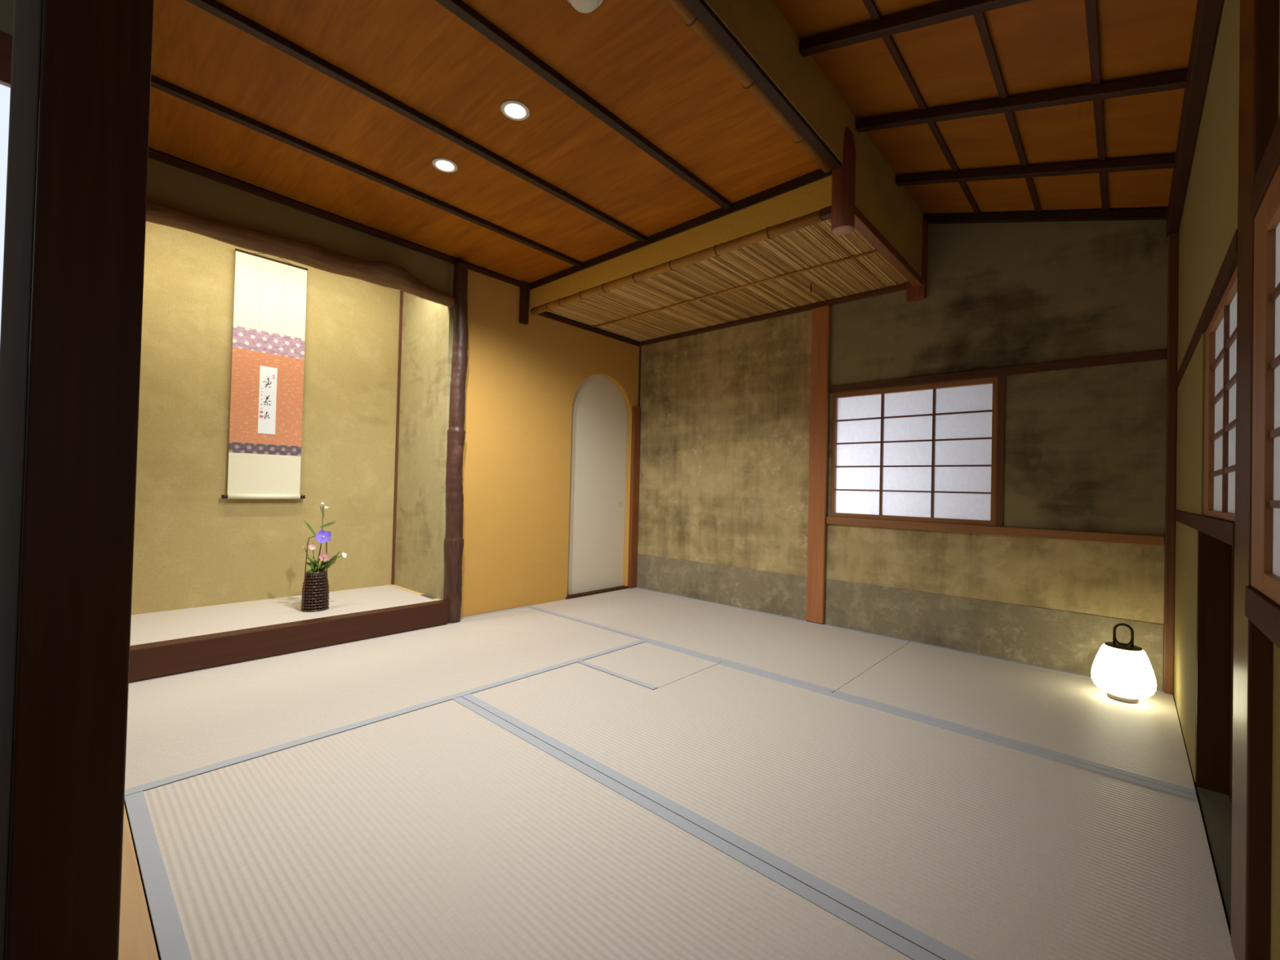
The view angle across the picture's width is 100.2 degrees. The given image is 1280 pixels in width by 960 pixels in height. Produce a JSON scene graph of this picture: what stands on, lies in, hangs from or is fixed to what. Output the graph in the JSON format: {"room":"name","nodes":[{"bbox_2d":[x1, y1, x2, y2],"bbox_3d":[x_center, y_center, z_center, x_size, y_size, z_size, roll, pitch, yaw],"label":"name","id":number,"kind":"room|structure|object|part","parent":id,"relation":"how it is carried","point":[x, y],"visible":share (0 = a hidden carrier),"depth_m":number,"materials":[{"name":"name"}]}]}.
{"room":"japanese tea room","nodes":[
{"label":"japanese tea room","id":0,"kind":"room"},
{"bbox_2d":[4,749,13,959],"bbox_3d":[-0.780,0.866,1.440,4.100,0.068,5.350,1,-1,42],"label":"floor","id":1,"kind":"structure","parent":0,"point":[13,749],"depth_m":1.16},
{"bbox_2d":[0,0,43,959],"bbox_3d":[-0.856,-0.306,0.738,0.030,2.250,0.026,1,-1,42],"label":"sliding door edge","id":2,"kind":"object","parent":1,"relation":"on","point":[20,216],"visible":1,"depth_m":0.73,"materials":[{"name":"black wood"}]},
{"bbox_2d":[5,0,154,959],"bbox_3d":[-0.812,-0.355,0.792,0.100,2.350,0.109,1,-1,42],"label":"pillar","id":3,"kind":"structure","parent":1,"relation":"on","point":[64,903],"depth_m":0.75,"materials":[{"name":"brown wood"}]},
{"bbox_2d":[118,804,159,959],"bbox_3d":[-0.949,0.795,0.989,2.956,0.050,0.046,1,-1,42],"label":"threshold","id":4,"kind":"object","parent":1,"relation":"on","point":[136,939],"visible":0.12,"depth_m":0.95,"materials":[{"name":"brown wood"}]},
{"bbox_2d":[124,606,647,796],"bbox_3d":[-0.992,0.811,2.357,1.046,0.052,1.918,1,-1,42],"label":"mat","id":5,"kind":"object","parent":1,"relation":"on","point":[182,726],"visible":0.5,"depth_m":2.02,"materials":[{"name":"wicker"}]},
{"bbox_2d":[443,261,468,622],"bbox_3d":[-1.034,-0.215,3.025,0.106,2.018,0.106,1,-1,-2],"label":"post","id":6,"kind":"object","parent":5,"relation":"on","point":[454,540],"visible":0.97,"depth_m":2.99,"materials":[{"name":"red wood"}]},
{"bbox_2d":[146,200,454,308],"bbox_3d":[-1.510,-1.052,2.516,0.128,0.132,1.382,1,-1,44],"label":"lintel","id":7,"kind":"object","parent":6,"relation":"attached to","point":[386,274],"visible":0.91,"depth_m":2.44,"materials":[{"name":"brown wood"}]},
{"bbox_2d":[124,696,942,959],"bbox_3d":[-0.235,0.811,0.972,1.932,0.052,0.886,1,-1,42],"label":"mat","id":8,"kind":"object","parent":1,"relation":"on","point":[447,830],"visible":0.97,"depth_m":1.09,"materials":[{"name":"wicker"}]},
{"bbox_2d":[565,585,628,599],"bbox_3d":[-0.315,0.843,3.909,0.057,0.064,0.614,1,-1,42],"label":"threshold","id":9,"kind":"object","parent":1,"relation":"on","point":[623,587],"visible":0.35,"depth_m":3.89,"materials":[{"name":"brown wood"}]},
{"bbox_2d":[577,640,721,689],"bbox_3d":[0.046,0.837,2.389,0.443,0.052,0.473,1,-1,42],"label":"mat","id":10,"kind":"object","parent":1,"relation":"on","point":[651,665],"visible":0.7,"depth_m":2.36,"materials":[{"name":"wicker"}]},
{"bbox_2d":[525,586,910,693],"bbox_3d":[0.349,0.855,3.127,1.996,0.052,1.024,1,-1,42],"label":"mat","id":11,"kind":"object","parent":1,"relation":"on","point":[824,657],"visible":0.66,"depth_m":2.89,"materials":[{"name":"fabric"}]},
{"bbox_2d":[627,406,640,588],"bbox_3d":[-0.044,0.134,4.151,0.030,1.396,0.069,1,-1,42],"label":"wall post","id":12,"kind":"object","parent":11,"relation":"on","point":[636,411],"visible":1,"depth_m":4.13,"materials":[{"name":"brown wood"}]},
{"bbox_2d":[805,305,831,624],"bbox_3d":[1.063,-0.095,3.191,0.107,1.882,0.032,1,-1,42],"label":"wall post","id":13,"kind":"object","parent":11,"relation":"on","point":[820,334],"visible":1,"depth_m":3.17,"materials":[{"name":"brown wood"}]},
{"bbox_2d":[462,662,1235,959],"bbox_3d":[0.410,0.837,1.683,1.932,0.052,1.030,1,-1,42],"label":"mat","id":14,"kind":"object","parent":1,"relation":"on","point":[960,844],"visible":0.91,"depth_m":1.32,"materials":[{"name":"fabric"}]},
{"bbox_2d":[832,640,1196,795],"bbox_3d":[1.453,0.868,2.125,0.982,0.052,1.024,1,-1,42],"label":"mat","id":15,"kind":"object","parent":1,"relation":"on","point":[1061,713],"visible":0.8,"depth_m":1.98,"materials":[{"name":"fabric"}]},
{"bbox_2d":[1090,622,1156,702],"bbox_3d":[1.886,0.706,2.091,0.191,0.292,0.191,1,-1,42],"label":"lantern","id":16,"kind":"object","parent":15,"relation":"on","point":[1124,671],"visible":1,"depth_m":2.04,"materials":[{"name":"white paper"}]},
{"bbox_3d":[1.889,0.604,2.092,0.061,0.087,0.009,1,-1,42],"label":"loop handle","id":17,"kind":"part","parent":16,"relation":"part of","materials":[{"name":"brown metal"}]},
{"bbox_3d":[1.885,0.744,2.091,0.191,0.182,0.191,1,-1,42],"label":"lamp shade","id":18,"kind":"part","parent":16,"relation":"part of","materials":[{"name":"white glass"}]},
{"bbox_2d":[1163,231,1178,694],"bbox_3d":[2.164,-0.073,2.183,0.030,1.870,0.042,1,-1,42],"label":"post","id":19,"kind":"object","parent":15,"relation":"on","point":[1173,238],"visible":1,"depth_m":2.17,"materials":[{"name":"brown wood"}]},
{"bbox_2d":[1231,0,1279,959],"bbox_3d":[1.053,-0.257,0.886,0.074,2.250,0.155,1,-1,42],"label":"post","id":20,"kind":"object","parent":1,"relation":"on","point":[1253,651],"visible":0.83,"depth_m":0.86,"materials":[{"name":"brown wood"}]},
{"bbox_2d":[0,0,44,737],"bbox_3d":[-2.633,-0.547,0.957,0.120,2.650,2.070,1,-1,42],"label":"wall","id":21,"kind":"structure","parent":0,"point":[6,6],"depth_m":1.64,"materials":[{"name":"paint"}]},
{"bbox_2d":[0,31,41,335],"bbox_3d":[-2.570,-0.882,0.911,0.030,0.980,2.070,1,-1,42],"label":"window","id":22,"kind":"structure","parent":21,"relation":"in","point":[5,91],"depth_m":1.62,"materials":[{"name":"white paper"}]},
{"bbox_2d":[131,221,399,614],"bbox_3d":[-2.025,-0.431,2.967,0.080,2.500,1.530,1,-1,42],"label":"wall","id":23,"kind":"structure","parent":0,"point":[194,547],"depth_m":2.80,"materials":[{"name":"paint"}]},
{"bbox_2d":[391,290,403,584],"bbox_3d":[-1.545,-0.498,3.423,0.014,2.330,0.014,1,-1,42],"label":"trim","id":24,"kind":"structure","parent":23,"relation":"attached to","point":[401,291],"depth_m":3.42,"materials":[{"name":"brown wood"}]},
{"bbox_3d":[-1.995,-1.232,2.908,0.028,0.012,0.006,1,-1,42],"label":"nail","id":25,"kind":"object","parent":23,"relation":"attached to","visible":0},
{"bbox_2d":[221,248,307,498],"bbox_3d":[-2.002,-0.562,2.891,0.025,1.331,0.375,1,-1,42],"label":"scroll","id":26,"kind":"object","parent":25,"relation":"hanging from","point":[269,307],"visible":1,"depth_m":2.88,"materials":[{"name":"paper"}]},
{"bbox_3d":[-2.136,0.086,2.753,0.021,0.021,0.024,1,-1,42],"label":"roller knob","id":27,"kind":"part","parent":26,"relation":"part of","materials":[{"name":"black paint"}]},
{"bbox_3d":[-2.008,-0.438,2.892,0.002,0.490,0.327,1,-1,42],"label":"silk panel","id":28,"kind":"part","parent":26,"relation":"part of","materials":[{"name":"orange fabric"}]},
{"bbox_3d":[-1.989,-1.192,2.902,0.011,0.012,0.331,1,-1,42],"label":"rod","id":29,"kind":"part","parent":26,"relation":"part of","materials":[{"name":"brown wood"}]},
{"bbox_2d":[129,584,440,645],"bbox_3d":[-1.809,0.710,2.690,0.632,0.122,1.390,1,-1,42],"label":"floor","id":30,"kind":"structure","parent":0,"point":[153,627],"depth_m":2.60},
{"bbox_2d":[300,536,329,612],"bbox_3d":[-1.642,0.468,2.716,0.125,0.376,0.125,1,-1,42],"label":"flower basket","id":31,"kind":"object","parent":30,"relation":"on","point":[315,590],"visible":0.96,"depth_m":2.67,"materials":[{"name":"wicker"}]},
{"bbox_2d":[307,542,316,572],"bbox_3d":[-1.647,0.445,2.688,0.026,0.261,0.040,1,-1,42],"label":"flower","id":32,"kind":"object","parent":31,"relation":"in","point":[313,545],"visible":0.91,"depth_m":2.69,"materials":[{"name":"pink plant"}]},
{"bbox_2d":[304,520,330,569],"bbox_3d":[-1.629,0.390,2.704,0.117,0.372,0.044,2,-1,-12],"label":"bellflower","id":33,"kind":"object","parent":31,"relation":"in","point":[322,536],"visible":0.92,"depth_m":2.71,"materials":[{"name":"purple plant"}]},
{"bbox_2d":[306,556,332,573],"bbox_3d":[-1.628,0.475,2.708,0.049,0.181,0.116,1,-1,42],"label":"leaf spray","id":34,"kind":"object","parent":31,"relation":"in","point":[313,566],"visible":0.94,"depth_m":2.70,"materials":[{"name":"green plant"}]},
{"bbox_2d":[315,552,332,572],"bbox_3d":[-1.607,0.473,2.719,0.079,0.208,0.028,2,-1,-40],"label":"flower","id":35,"kind":"object","parent":31,"relation":"in","point":[323,555],"visible":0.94,"depth_m":2.72,"materials":[{"name":"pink plant"}]},
{"bbox_2d":[316,502,335,572],"bbox_3d":[-1.610,0.344,2.750,0.034,0.466,0.076,1,-1,19],"label":"flower","id":36,"kind":"object","parent":31,"relation":"in","point":[322,503],"visible":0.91,"depth_m":2.73,"materials":[{"name":"green plant"}]},
{"bbox_3d":[-1.629,0.355,2.726,0.008,0.443,0.021,1,-1,42],"label":"stem","id":37,"kind":"part","parent":36,"relation":"part of","materials":[{"name":"green plant"}]},
{"bbox_2d":[320,551,346,572],"bbox_3d":[-1.583,0.474,2.762,0.031,0.208,0.131,1,-1,42],"label":"flower","id":38,"kind":"object","parent":31,"relation":"in","point":[333,558],"visible":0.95,"depth_m":2.77,"materials":[{"name":"green plant"}]},
{"bbox_2d":[420,594,435,599],"bbox_3d":[-1.212,0.666,3.066,0.140,0.005,0.025,1,-1,42],"label":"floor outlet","id":39,"kind":"object","parent":30,"relation":"on","point":[424,595],"visible":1,"depth_m":3.06,"materials":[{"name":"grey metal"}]},
{"bbox_2d":[146,157,640,617],"bbox_3d":[-1.017,-0.329,3.129,0.045,2.350,3.050,1,-1,42],"label":"wall","id":40,"kind":"structure","parent":0,"point":[522,381],"depth_m":3.30,"materials":[{"name":"yellow paint"}]},
{"bbox_2d":[128,600,448,682],"bbox_3d":[-1.537,0.712,2.463,0.076,0.122,1.360,1,-1,42],"label":"sill","id":41,"kind":"structure","parent":40,"relation":"attached to","point":[168,657],"depth_m":2.34,"materials":[{"name":"paint"}]},
{"bbox_2d":[148,148,521,287],"bbox_3d":[-1.359,-1.250,2.692,0.020,0.027,1.815,1,-1,42],"label":"rail","id":42,"kind":"object","parent":40,"relation":"attached to","point":[153,154],"visible":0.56,"depth_m":2.48,"materials":[{"name":"brown wood"}]},
{"bbox_2d":[519,281,529,324],"bbox_3d":[-0.729,-1.115,3.376,0.034,0.258,0.050,1,-1,42],"label":"post","id":43,"kind":"object","parent":40,"relation":"attached to","point":[524,289],"visible":1,"depth_m":3.36,"materials":[{"name":"brown wood"}]},
{"bbox_2d":[537,311,639,346],"bbox_3d":[-0.343,-1.074,3.814,0.018,0.032,1.010,1,-1,42],"label":"rail","id":44,"kind":"object","parent":40,"relation":"attached to","point":[546,314],"visible":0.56,"depth_m":3.78,"materials":[{"name":"brown wood"}]},
{"bbox_2d":[567,374,627,595],"bbox_3d":[-0.318,0.005,3.956,0.020,1.680,0.810,1,-1,42],"label":"door","id":45,"kind":"structure","parent":40,"relation":"in","point":[599,416],"depth_m":3.95,"materials":[{"name":"paper"}]},
{"bbox_2d":[637,346,641,406],"bbox_3d":[-0.003,-0.809,4.197,0.012,0.470,0.012,1,-1,42],"label":"trim","id":46,"kind":"structure","parent":40,"relation":"attached to","point":[640,348],"depth_m":4.19,"materials":[{"name":"brown wood"}]},
{"bbox_2d":[394,262,454,599],"bbox_3d":[-1.285,-0.408,3.261,0.620,2.500,0.100,1,-1,42],"label":"wall","id":47,"kind":"structure","parent":0,"point":[428,326],"depth_m":3.19,"materials":[{"name":"paint"}]},
{"bbox_2d":[148,0,820,283],"bbox_3d":[-0.646,-1.288,2.003,2.000,0.050,2.050,1,-1,42],"label":"ceiling","id":48,"kind":"structure","parent":0,"point":[639,60],"depth_m":1.87,"materials":[{"name":"brown wood"}]},
{"bbox_2d":[151,75,582,266],"bbox_3d":[-1.001,-1.256,2.335,0.032,0.022,1.967,1,-1,42],"label":"batten","id":49,"kind":"object","parent":48,"relation":"attached to","point":[160,84],"visible":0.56,"depth_m":2.11,"materials":[{"name":"brown wood"}]},
{"bbox_2d":[186,0,647,242],"bbox_3d":[-0.636,-1.252,2.003,0.032,0.022,1.967,1,-1,42],"label":"batten","id":50,"kind":"object","parent":48,"relation":"attached to","point":[214,7],"visible":1,"depth_m":1.77,"materials":[{"name":"brown wood"}]},
{"bbox_2d":[431,157,457,173],"bbox_3d":[-0.782,-1.262,2.148,0.100,0.004,0.100,1,-1,42],"label":"recessed light","id":51,"kind":"object","parent":48,"relation":"in","point":[442,164],"visible":1,"depth_m":2.15,"materials":[{"name":"white plastic"}]},
{"bbox_2d":[500,99,530,120],"bbox_3d":[-0.425,-1.257,1.824,0.100,0.004,0.100,1,-1,42],"label":"recessed light","id":52,"kind":"object","parent":48,"relation":"in","point":[515,109],"visible":1,"depth_m":1.82,"materials":[{"name":"white plastic"}]},
{"bbox_2d":[435,0,732,209],"bbox_3d":[-0.263,-1.247,1.665,0.032,0.022,1.967,1,-1,42],"label":"batten","id":53,"kind":"object","parent":48,"relation":"attached to","point":[460,9],"visible":1,"depth_m":1.70,"materials":[{"name":"brown wood"}]},
{"bbox_2d":[567,0,603,13],"bbox_3d":[-0.143,-1.238,1.368,0.104,0.040,0.104,1,-1,42],"label":"smoke detector","id":54,"kind":"object","parent":48,"relation":"attached to","point":[581,6],"visible":1,"depth_m":1.38,"materials":[{"name":"white plastic"}]},
{"bbox_2d":[529,168,832,289],"bbox_3d":[0.035,-1.216,2.743,1.955,0.041,0.031,1,-1,42],"label":"ceiling beam","id":55,"kind":"structure","parent":48,"relation":"attached to","point":[815,175],"depth_m":2.51,"materials":[{"name":"brown wood"}]},
{"bbox_2d":[665,0,831,173],"bbox_3d":[0.072,-1.236,1.349,0.051,0.051,1.950,1,-1,42],"label":"bamboo pole","id":56,"kind":"object","parent":48,"relation":"attached to","point":[690,20],"visible":0.66,"depth_m":1.60,"materials":[{"name":"brown wood"}]},
{"bbox_2d":[831,126,856,235],"bbox_3d":[0.787,-1.176,2.069,0.086,0.428,0.086,1,-1,42],"label":"log","id":57,"kind":"object","parent":48,"relation":"hanging from","point":[843,178],"visible":0.79,"depth_m":2.03,"materials":[{"name":"brown wood"}]},
{"bbox_2d":[820,205,831,220],"bbox_3d":[0.745,-1.052,2.109,0.058,0.033,0.040,1,-1,42],"label":"beam","id":58,"kind":"structure","parent":57,"relation":"attached to","point":[825,213],"depth_m":2.10,"materials":[{"name":"brown wood"}]},
{"bbox_2d":[528,175,831,310],"bbox_3d":[0.037,-1.140,2.758,2.000,0.125,0.046,1,-1,42],"label":"wall","id":59,"kind":"structure","parent":0,"point":[811,197],"depth_m":2.51,"materials":[{"name":"paint"}]},
{"bbox_2d":[530,210,823,315],"bbox_3d":[0.021,-1.060,2.767,1.895,0.052,0.052,1,-1,42],"label":"bamboo pole","id":60,"kind":"object","parent":59,"relation":"attached to","point":[769,233],"visible":1,"depth_m":2.54,"materials":[{"name":"brown wood"}]},
{"bbox_2d":[546,218,906,342],"bbox_3d":[0.393,-1.091,3.159,1.982,0.036,1.028,1,-1,42],"label":"ceiling","id":61,"kind":"structure","parent":0,"point":[775,274],"depth_m":2.99,"materials":[{"name":"beige wicker"}]},
{"bbox_2d":[703,0,924,277],"bbox_3d":[0.457,-1.312,1.711,0.035,0.428,3.100,1,-1,42],"label":"wall","id":62,"kind":"structure","parent":0,"point":[759,26],"depth_m":1.90,"materials":[{"name":"paint"}]},
{"bbox_2d":[681,0,841,169],"bbox_3d":[0.085,-1.221,1.306,0.034,0.016,1.985,1,-1,42],"label":"trim","id":63,"kind":"structure","parent":62,"relation":"attached to","point":[700,9],"depth_m":1.59,"materials":[{"name":"brown wood"}]},
{"bbox_2d":[854,205,922,286],"bbox_3d":[1.143,-1.055,2.471,0.043,0.036,0.980,1,-1,42],"label":"rail","id":64,"kind":"object","parent":62,"relation":"attached to","point":[863,225],"visible":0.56,"depth_m":2.42,"materials":[{"name":"brown wood"}]},
{"bbox_2d":[637,208,1168,689],"bbox_3d":[1.117,-0.325,3.218,3.085,2.450,0.070,1,-1,42],"label":"wall","id":65,"kind":"structure","parent":0,"point":[1085,447],"depth_m":2.66,"materials":[{"name":"paint"}]},
{"bbox_2d":[636,553,806,620],"bbox_3d":[0.484,0.711,3.706,1.420,0.262,0.004,1,-1,42],"label":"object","id":66,"kind":"structure","parent":65,"relation":"attached to","point":[772,593],"depth_m":3.61,"materials":[{"name":"paper"}]},
{"bbox_2d":[640,283,906,346],"bbox_3d":[0.726,-1.055,3.539,1.930,0.030,0.020,1,-1,42],"label":"rail","id":67,"kind":"object","parent":65,"relation":"attached to","point":[901,286],"visible":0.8,"depth_m":3.37,"materials":[{"name":"brown wood"}]},
{"bbox_2d":[906,219,927,302],"bbox_3d":[1.474,-1.165,2.852,0.090,0.413,0.036,1,-1,42],"label":"post","id":68,"kind":"object","parent":65,"relation":"attached to","point":[919,292],"visible":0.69,"depth_m":2.82,"materials":[{"name":"brown wood"}]},
{"bbox_2d":[825,578,1163,689],"bbox_3d":[1.619,0.722,2.675,1.422,0.268,0.004,1,-1,42],"label":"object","id":69,"kind":"structure","parent":65,"relation":"attached to","point":[1060,640],"depth_m":2.60,"materials":[{"name":"paper"}]},
{"bbox_2d":[826,349,1166,546],"bbox_3d":[1.647,-0.141,2.694,1.422,0.810,0.048,1,-1,42],"label":"window","id":70,"kind":"structure","parent":65,"relation":"in","point":[926,452],"depth_m":2.82,"materials":[{"name":"paper"}]},
{"bbox_3d":[1.434,0.209,2.888,0.777,0.026,0.030,1,-1,42],"label":"rail","id":71,"kind":"part","parent":70,"relation":"part of","materials":[{"name":"brown wood"}]},
{"bbox_3d":[1.451,-0.493,2.897,0.777,0.029,0.030,1,-1,42],"label":"rail","id":72,"kind":"part","parent":70,"relation":"part of","materials":[{"name":"brown wood"}]},
{"bbox_2d":[995,375,1005,526],"bbox_3d":[1.744,-0.140,2.590,0.030,0.730,0.008,1,-1,42],"label":"trim","id":73,"kind":"structure","parent":65,"relation":"attached to","point":[1001,380],"depth_m":2.59,"materials":[{"name":"brown wood"}]},
{"bbox_2d":[923,208,1167,224],"bbox_3d":[1.844,-1.239,2.526,0.925,0.308,0.026,1,-1,42],"label":"trim","id":74,"kind":"structure","parent":65,"relation":"attached to","point":[1141,214],"depth_m":2.46,"materials":[{"name":"brown wood"}]},
{"bbox_2d":[772,0,1197,215],"bbox_3d":[0.777,-1.318,1.286,1.010,0.334,3.300,1,-1,42],"label":"ceiling","id":75,"kind":"structure","parent":0,"point":[1040,46],"depth_m":1.77,"materials":[{"name":"brown wood"}]},
{"bbox_2d":[799,0,1031,56],"bbox_3d":[0.869,-1.279,1.451,0.925,0.302,0.034,1,-1,42],"label":"rafter","id":76,"kind":"object","parent":75,"relation":"attached to","point":[954,9],"visible":1,"depth_m":1.54,"materials":[{"name":"brown wood"}]},
{"bbox_2d":[862,0,980,213],"bbox_3d":[0.613,-1.370,1.487,0.021,0.018,3.174,1,-1,42],"label":"batten","id":77,"kind":"object","parent":75,"relation":"attached to","point":[869,5],"visible":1,"depth_m":1.86,"materials":[{"name":"brown wood"}]},
{"bbox_2d":[973,12,1041,212],"bbox_3d":[0.791,-1.296,1.322,0.021,0.018,3.174,1,-1,42],"label":"batten","id":78,"kind":"object","parent":75,"relation":"attached to","point":[980,18],"visible":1,"depth_m":1.75,"materials":[{"name":"brown wood"}]},
{"bbox_2d":[855,71,1186,132],"bbox_3d":[1.201,-1.266,1.817,0.925,0.302,0.034,1,-1,42],"label":"rafter","id":79,"kind":"object","parent":75,"relation":"attached to","point":[1175,81],"visible":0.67,"depth_m":1.73,"materials":[{"name":"brown wood"}]},
{"bbox_2d":[895,155,1175,186],"bbox_3d":[1.534,-1.252,2.184,0.925,0.302,0.034,1,-1,42],"label":"rafter","id":80,"kind":"object","parent":75,"relation":"attached to","point":[1162,162],"visible":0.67,"depth_m":2.11,"materials":[{"name":"brown wood"}]},
{"bbox_2d":[1084,0,1108,210],"bbox_3d":[0.964,-1.225,1.162,0.021,0.018,3.174,1,-1,42],"label":"batten","id":81,"kind":"object","parent":75,"relation":"attached to","point":[1090,5],"visible":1,"depth_m":1.61,"materials":[{"name":"brown wood"}]},
{"bbox_2d":[1173,0,1279,959],"bbox_3d":[1.136,-0.354,0.973,0.070,2.450,3.370,1,-1,42],"label":"wall","id":82,"kind":"structure","parent":0,"point":[1208,226],"depth_m":1.49,"materials":[{"name":"paint"}]},
{"bbox_2d":[1166,0,1224,236],"bbox_3d":[1.092,-1.094,0.992,0.036,0.088,3.300,1,-1,42],"label":"beam","id":83,"kind":"structure","parent":82,"relation":"attached to","point":[1208,13],"depth_m":1.46,"materials":[{"name":"brown wood"}]},
{"bbox_2d":[1173,229,1237,546],"bbox_3d":[1.636,-0.147,1.545,0.056,0.575,1.610,1,-1,42],"label":"window","id":84,"kind":"structure","parent":82,"relation":"in","point":[1220,340],"depth_m":1.24,"materials":[{"name":"paper"}]},
{"bbox_3d":[1.266,0.077,1.155,0.016,0.015,0.524,1,-1,42],"label":"rail","id":85,"kind":"part","parent":84,"relation":"part of","materials":[{"name":"brown wood"}]},
{"bbox_3d":[1.278,-0.393,1.162,0.016,0.024,0.524,1,-1,42],"label":"rail","id":86,"kind":"part","parent":84,"relation":"part of","materials":[{"name":"brown wood"}]},
{"bbox_3d":[1.274,-0.156,1.156,0.002,0.459,0.532,1,-1,42],"label":"paper pane","id":87,"kind":"part","parent":84,"relation":"part of","materials":[{"name":"white paper"}]},
{"bbox_2d":[1195,530,1234,937],"bbox_3d":[1.347,0.494,1.204,0.084,0.770,0.840,1,-1,42],"label":"door","id":88,"kind":"structure","parent":82,"relation":"in","point":[1215,557],"depth_m":1.45,"materials":[{"name":"brown wood"}]},
{"bbox_3d":[1.369,0.495,1.183,0.023,0.770,0.840,1,-1,42],"label":"panel","id":89,"kind":"part","parent":88,"relation":"part of","materials":[{"name":"brown wood"}]},
{"bbox_2d":[1244,115,1279,648],"bbox_3d":[0.491,-0.147,0.279,0.068,0.685,1.488,1,-1,42],"label":"window","id":90,"kind":"structure","parent":82,"relation":"in","point":[1265,491],"depth_m":0.77,"materials":[{"name":"paper"}]},
{"bbox_3d":[0.563,0.135,0.393,0.014,0.032,0.998,1,-1,42],"label":"rail","id":91,"kind":"part","parent":90,"relation":"part of","materials":[{"name":"brown wood"}]},
{"bbox_3d":[0.577,-0.403,0.400,0.014,0.060,0.998,1,-1,42],"label":"rail","id":92,"kind":"part","parent":90,"relation":"part of","materials":[{"name":"brown wood"}]},
{"bbox_3d":[0.571,-0.127,0.395,0.002,0.501,1.006,1,-1,42],"label":"paper pane","id":93,"kind":"part","parent":90,"relation":"part of","materials":[{"name":"white paper"}]}
]}

